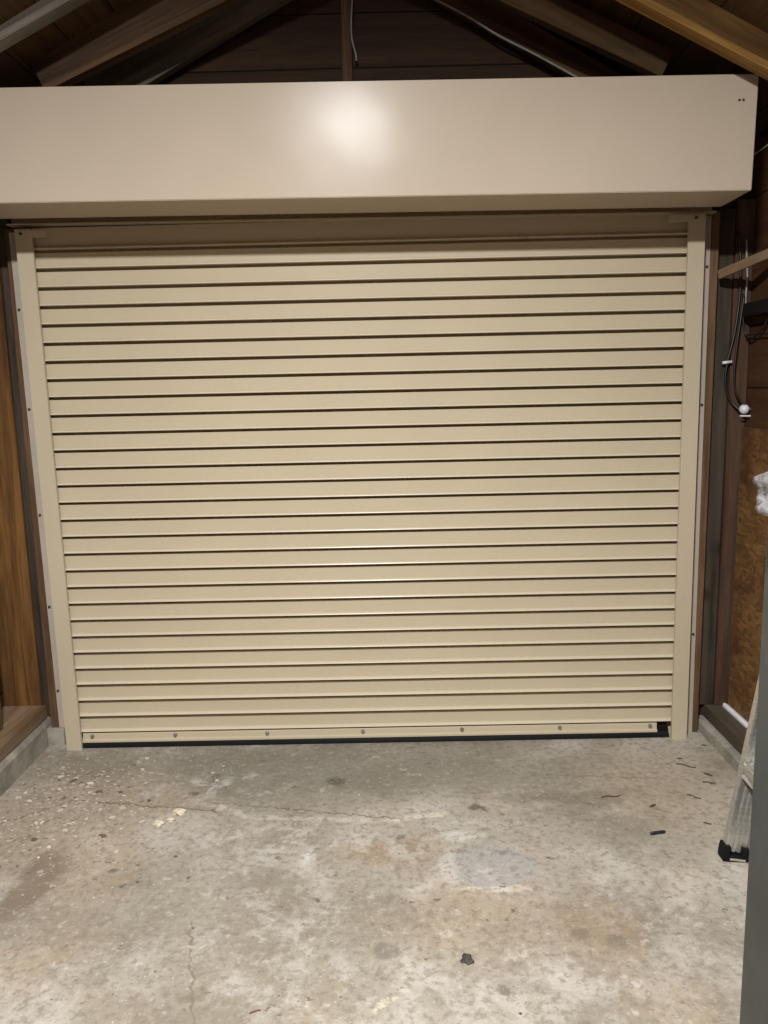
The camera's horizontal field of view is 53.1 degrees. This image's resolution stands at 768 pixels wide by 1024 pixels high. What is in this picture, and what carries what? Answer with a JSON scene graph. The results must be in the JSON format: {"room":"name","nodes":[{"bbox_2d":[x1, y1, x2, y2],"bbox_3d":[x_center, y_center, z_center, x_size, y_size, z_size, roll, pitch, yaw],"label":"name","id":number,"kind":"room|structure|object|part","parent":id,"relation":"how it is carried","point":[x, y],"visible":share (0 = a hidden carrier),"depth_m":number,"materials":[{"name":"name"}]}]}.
{"room":"garage interior","nodes":[
{"label":"garage interior","id":0,"kind":"room"},
{"bbox_2d":[0,666,4,708],"bbox_3d":[-1.650,0.171,0.860,0.030,2.348,4.650,-1,9,0],"label":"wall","id":1,"kind":"structure","parent":0,"point":[1,685],"depth_m":3.23,"materials":[{"name":"brown wood"}]},
{"bbox_2d":[0,721,748,1023],"bbox_3d":[-0.049,1.352,1.055,3.240,0.123,4.700,-1,9,0],"label":"floor","id":2,"kind":"structure","parent":0,"point":[600,901],"depth_m":2.26,"materials":[{"name":"concrete"}]},
{"bbox_2d":[0,716,50,796],"bbox_3d":[-1.513,1.276,1.047,0.195,0.120,4.555,-1,9,0],"label":"curb","id":3,"kind":"object","parent":2,"relation":"on","point":[29,749],"visible":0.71,"depth_m":3.01,"materials":[{"name":"concrete"}]},
{"bbox_2d":[0,264,42,705],"bbox_3d":[-1.546,-0.156,3.111,0.155,2.070,0.040,-1,9,0],"label":"board","id":4,"kind":"object","parent":3,"relation":"on","point":[19,662],"visible":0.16,"depth_m":3.15,"materials":[{"name":"orange wood"}]},
{"bbox_2d":[0,705,46,761],"bbox_3d":[-1.522,1.187,1.065,0.178,0.053,4.418,-1,9,0],"label":"plate","id":5,"kind":"object","parent":3,"relation":"on","point":[19,722],"visible":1,"depth_m":3.09,"materials":[{"name":"brown wood"}]},
{"bbox_2d":[0,702,2,730],"bbox_3d":[-1.573,-0.205,2.835,0.108,2.146,0.040,-1,9,0],"label":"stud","id":6,"kind":"object","parent":5,"relation":"on","point":[1,721],"visible":1,"depth_m":3.00,"materials":[{"name":"brown wood"}]},
{"bbox_2d":[47,725,65,745],"bbox_3d":[-1.375,0.942,3.262,0.074,0.084,0.084,-1,9,0],"label":"block","id":7,"kind":"object","parent":2,"relation":"on","point":[56,735],"visible":0.65,"depth_m":3.22,"materials":[{"name":"concrete"}]},
{"bbox_2d":[152,819,164,825],"bbox_3d":[-0.766,1.055,2.614,0.044,0.015,0.029,-1,9,0],"label":"stone","id":8,"kind":"object","parent":2,"relation":"on","point":[157,822],"visible":1,"depth_m":2.61,"materials":[{"name":"beige stone"}]},
{"bbox_2d":[167,817,175,821],"bbox_3d":[-0.730,1.052,2.639,0.031,0.011,0.024,-1,9,0],"label":"stone","id":9,"kind":"object","parent":2,"relation":"on","point":[170,819],"visible":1,"depth_m":2.63,"materials":[{"name":"beige stone"}]},
{"bbox_2d":[172,808,185,815],"bbox_3d":[-0.715,1.042,2.684,0.052,0.016,0.039,-1,9,0],"label":"stone","id":10,"kind":"object","parent":2,"relation":"on","point":[178,811],"visible":1,"depth_m":2.67,"materials":[{"name":"beige stone"}]},
{"bbox_2d":[0,755,725,1014],"bbox_3d":[-0.143,1.072,2.446,2.479,0.011,1.344,-1,9,0],"label":"rubble","id":11,"kind":"object","parent":2,"relation":"on","point":[98,792],"visible":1,"depth_m":2.73,"materials":[{"name":"grey stone"}]},
{"bbox_2d":[460,953,473,964],"bbox_3d":[0.210,1.137,1.961,0.033,0.018,0.030,-5,10,-20],"label":"clod","id":12,"kind":"object","parent":2,"relation":"on","point":[466,958],"visible":1,"depth_m":1.96,"materials":[{"name":"grey soil"}]},
{"bbox_2d":[650,830,665,834],"bbox_3d":[0.888,1.040,2.495,0.052,0.010,0.010,-3,9,-11],"label":"stick","id":13,"kind":"object","parent":2,"relation":"on","point":[660,831],"visible":1,"depth_m":2.49,"materials":[{"name":"black wood"}]},
{"bbox_2d":[698,715,740,772],"bbox_3d":[1.379,1.245,1.029,0.140,0.060,4.555,-1,9,0],"label":"curb","id":14,"kind":"object","parent":2,"relation":"on","point":[712,735],"visible":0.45,"depth_m":3.05,"materials":[{"name":"concrete"}]},
{"bbox_2d":[702,703,747,753],"bbox_3d":[1.395,1.175,1.069,0.104,0.065,4.458,-1,9,0],"label":"plate","id":15,"kind":"object","parent":14,"relation":"on","point":[718,716],"depth_m":3.08,"materials":[{"name":"brown wood"}]},
{"bbox_2d":[713,199,755,704],"bbox_3d":[1.400,-0.191,3.092,0.068,2.024,0.040,-1,9,0],"label":"stud","id":16,"kind":"object","parent":15,"relation":"on","point":[745,208],"visible":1,"depth_m":3.07,"materials":[{"name":"brown wood"}]},
{"bbox_2d":[722,360,731,363],"bbox_3d":[1.337,-0.583,2.995,0.039,0.016,0.012,-1,9,4],"label":"clip","id":17,"kind":"object","parent":16,"relation":"attached to","point":[729,361],"visible":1,"depth_m":2.99,"materials":[{"name":"white plastic"}]},
{"bbox_2d":[724,231,743,414],"bbox_3d":[1.368,-0.724,2.972,0.082,0.693,0.023,3,10,23],"label":"cable","id":18,"kind":"object","parent":17,"relation":"attached to","point":[738,232],"visible":0.98,"depth_m":2.97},
{"bbox_2d":[745,239,747,302],"bbox_3d":[1.385,-0.903,2.942,0.016,0.270,0.010,3,10,23],"label":"cable","id":19,"kind":"object","parent":16,"relation":"attached to","point":[745,239],"visible":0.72,"depth_m":2.94,"materials":[{"name":"grey plastic"}]},
{"bbox_3d":[1.430,0.823,3.123,0.026,0.012,0.215,-1,9,0],"label":"plastic strip","id":20,"kind":"part","parent":15,"relation":"part of","materials":[{"name":"white plastic"}]},
{"bbox_2d":[718,677,758,862],"bbox_3d":[1.238,0.230,1.996,0.455,1.764,0.508,-1,9,0],"label":"step ladder","id":21,"kind":"object","parent":2,"relation":"on","point":[734,846],"visible":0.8,"depth_m":2.33,"materials":[{"name":"metal"}]},
{"bbox_3d":[1.075,1.058,2.337,0.048,0.007,0.002,7,9,-1],"label":"foot plate","id":22,"kind":"part","parent":21,"relation":"part of","materials":[{"name":"metal"}]},
{"bbox_2d":[739,528,767,1023],"bbox_3d":[0.975,0.632,1.248,0.466,1.199,0.625,-1,9,0],"label":"base cabinet","id":23,"kind":"object","parent":2,"relation":"on","point":[754,989],"visible":1,"depth_m":1.52,"materials":[{"name":"grey metal"}]},
{"bbox_2d":[752,471,767,515],"bbox_3d":[0.766,-0.060,1.363,0.207,0.137,0.197,-1,9,0],"label":"plastic bag","id":24,"kind":"object","parent":23,"relation":"on","point":[762,501],"visible":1,"depth_m":1.40,"materials":[{"name":"white plastic"}]},
{"bbox_2d":[10,0,754,714],"bbox_3d":[-0.104,-0.612,3.068,3.060,3.138,0.030,-1,9,0],"label":"wall","id":25,"kind":"structure","parent":0,"point":[300,41],"depth_m":2.88,"materials":[{"name":"brown wood"}]},
{"bbox_2d":[0,219,49,715],"bbox_3d":[-1.445,-0.159,3.115,0.042,2.070,0.030,-1,9,0],"label":"board","id":26,"kind":"object","parent":25,"relation":"attached to","point":[3,255],"visible":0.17,"depth_m":3.09,"materials":[{"name":"brown wood"}]},
{"bbox_2d":[4,229,58,726],"bbox_3d":[-1.392,-0.090,3.105,0.054,2.004,0.069,-1,9,0],"label":"door frame","id":27,"kind":"structure","parent":25,"relation":"attached to","point":[35,525],"depth_m":3.09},
{"bbox_2d":[340,0,352,80],"bbox_3d":[-0.138,-1.721,2.857,0.038,0.540,0.040,-1,9,0],"label":"post","id":28,"kind":"object","parent":25,"relation":"attached to","point":[345,5],"visible":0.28,"depth_m":2.83,"materials":[{"name":"brown wood"}]},
{"bbox_2d":[350,0,356,60],"bbox_3d":[-0.111,-1.797,2.823,0.019,0.264,0.024,2,10,22],"label":"cable","id":29,"kind":"object","parent":28,"relation":"hanging from","point":[351,0],"visible":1,"depth_m":2.82,"materials":[{"name":"grey plastic"}]},
{"bbox_2d":[0,74,758,750],"bbox_3d":[-0.073,-0.222,2.850,2.664,2.434,0.384,-1,9,0],"label":"door","id":30,"kind":"structure","parent":25,"relation":"in","point":[412,471],"depth_m":2.98,"materials":[{"name":"beige metal"}]},
{"bbox_3d":[-1.310,-0.038,3.047,0.080,2.063,0.062,-1,9,0],"label":"guide rail","id":31,"kind":"part","parent":30,"relation":"part of","materials":[{"name":"beige metal"}]},
{"bbox_2d":[31,214,687,731],"bbox_3d":[-0.064,-0.105,3.041,2.484,2.004,0.042,-1,9,0],"label":"curtain","id":32,"kind":"object","parent":30,"relation":"hanging from","point":[412,471],"depth_m":3.03,"materials":[{"name":"beige metal"}]},
{"bbox_3d":[-0.088,-1.108,2.877,2.640,0.044,0.048,-1,9,0],"label":"lip plate","id":33,"kind":"part","parent":30,"relation":"part of","materials":[{"name":"beige metal"}]},
{"bbox_2d":[0,74,758,218],"bbox_3d":[-0.092,-1.242,2.688,2.597,0.370,0.380,-1,9,0],"label":"hood","id":34,"kind":"object","parent":30,"relation":"attached to","point":[671,146],"depth_m":2.51,"materials":[{"name":"beige metal"}]},
{"bbox_3d":[1.184,-0.090,3.027,0.071,2.063,0.062,-1,9,0],"label":"guide rail","id":35,"kind":"part","parent":30,"relation":"part of","materials":[{"name":"beige metal"}]},
{"bbox_2d":[692,212,719,731],"bbox_3d":[1.264,-0.110,3.090,0.051,2.078,0.069,-1,9,0],"label":"door frame","id":36,"kind":"structure","parent":25,"relation":"attached to","point":[715,219],"depth_m":3.03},
{"bbox_2d":[699,208,735,704],"bbox_3d":[1.329,-0.175,3.100,0.070,1.994,0.030,-1,9,0],"label":"board","id":37,"kind":"object","parent":25,"relation":"attached to","point":[727,215],"visible":0.76,"depth_m":3.08,"materials":[{"name":"brown wood"}]},
{"bbox_2d":[0,0,767,139],"bbox_3d":[-0.140,-1.395,0.606,3.180,0.883,4.690,-1,9,0],"label":"ceiling","id":38,"kind":"structure","parent":0,"point":[688,57],"depth_m":2.57,"materials":[{"name":"brown wood"}]},
{"bbox_2d":[0,0,89,51],"bbox_3d":[-0.894,-1.686,2.340,1.564,0.877,0.053,-1,9,0],"label":"rafter","id":39,"kind":"object","parent":38,"relation":"attached to","point":[42,13],"visible":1,"depth_m":2.35,"materials":[{"name":"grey wood"}]},
{"bbox_2d":[32,0,242,86],"bbox_3d":[-0.670,-1.740,2.584,1.116,0.603,0.048,-1,9,0],"label":"rafter","id":40,"kind":"object","parent":38,"relation":"attached to","point":[139,25],"visible":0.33,"depth_m":2.59,"materials":[{"name":"brown wood"}]},
{"bbox_2d":[83,0,291,85],"bbox_3d":[-0.615,-1.795,2.805,1.006,0.623,0.040,-1,9,0],"label":"rafter","id":41,"kind":"object","parent":38,"relation":"attached to","point":[152,65],"visible":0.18,"depth_m":2.80,"materials":[{"name":"brown wood"}]},
{"bbox_2d":[431,0,622,76],"bbox_3d":[0.410,-1.790,2.801,0.920,0.560,0.040,-1,9,0],"label":"rafter","id":42,"kind":"object","parent":38,"relation":"attached to","point":[507,24],"visible":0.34,"depth_m":2.79,"materials":[{"name":"brown wood"}]},
{"bbox_2d":[435,0,577,76],"bbox_3d":[0.471,-1.702,2.787,0.624,0.334,0.008,-1,9,0],"label":"cable","id":43,"kind":"object","parent":42,"relation":"attached to","point":[439,1],"visible":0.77,"depth_m":2.78,"materials":[{"name":"grey plastic"}]},
{"bbox_2d":[487,0,673,75],"bbox_3d":[0.460,-1.727,2.581,1.021,0.531,0.040,-1,9,0],"label":"rafter","id":44,"kind":"object","parent":38,"relation":"attached to","point":[570,20],"visible":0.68,"depth_m":2.58,"materials":[{"name":"brown wood"}]},
{"bbox_2d":[616,0,767,80],"bbox_3d":[0.676,-1.680,2.334,1.458,0.835,0.053,-1,9,0],"label":"rafter","id":45,"kind":"object","parent":38,"relation":"attached to","point":[705,23],"visible":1,"depth_m":2.34,"materials":[{"name":"brown wood"}]},
{"bbox_2d":[745,132,767,428],"bbox_3d":[1.439,0.106,0.836,0.030,2.348,4.650,-1,9,0],"label":"wall","id":46,"kind":"structure","parent":0,"point":[757,373],"depth_m":2.90,"materials":[{"name":"brown wood"}]},
{"bbox_2d":[718,249,767,278],"bbox_3d":[1.340,-0.909,2.753,0.012,0.100,0.358,-5,10,-23],"label":"lath","id":47,"kind":"object","parent":46,"relation":"attached to","point":[759,257],"visible":1,"depth_m":2.81,"materials":[{"name":"brown wood"}]},
{"bbox_2d":[739,404,750,416],"bbox_3d":[1.407,-0.395,2.999,0.044,0.050,0.038,-1,9,0],"label":"insulator","id":48,"kind":"object","parent":46,"relation":"attached to","point":[743,409],"visible":1,"depth_m":2.99,"materials":[{"name":"white ceramic"}]},
{"bbox_2d":[733,296,745,404],"bbox_3d":[1.379,-0.621,2.969,0.051,0.416,0.016,2,9,19],"label":"cable","id":49,"kind":"object","parent":48,"relation":"attached to","point":[743,300],"visible":1,"depth_m":2.97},
{"bbox_3d":[1.404,-0.401,2.998,0.038,0.038,0.038,-1,9,0],"label":"knob","id":50,"kind":"part","parent":48,"relation":"part of","materials":[{"name":"white ceramic"}]},
{"bbox_2d":[728,427,767,721],"bbox_3d":[1.432,0.418,1.993,0.014,1.161,2.318,-1,9,0],"label":"board","id":51,"kind":"object","parent":46,"relation":"attached to","point":[751,538],"visible":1,"depth_m":3.02,"materials":[{"name":"brown wood"}]},
{"bbox_2d":[743,298,767,316],"bbox_3d":[1.392,-0.594,1.814,0.050,0.050,2.280,-1,9,0],"label":"wall blocking","id":52,"kind":"structure","parent":46,"relation":"attached to","point":[759,307],"depth_m":2.85,"materials":[{"name":"black wood"}]},
{"bbox_2d":[742,294,767,338],"bbox_3d":[1.406,-0.732,2.821,0.024,0.178,0.318,-2,9,-5],"label":"cable","id":53,"kind":"object","parent":52,"relation":"attached to","point":[766,321],"visible":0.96,"depth_m":2.96,"materials":[{"name":"black plastic"}]},
{"bbox_2d":[746,333,767,334],"bbox_3d":[1.405,-0.655,2.829,0.009,0.021,0.304,-1,9,0],"label":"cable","id":54,"kind":"object","parent":46,"relation":"attached to","point":[755,333],"visible":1,"depth_m":2.87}
]}

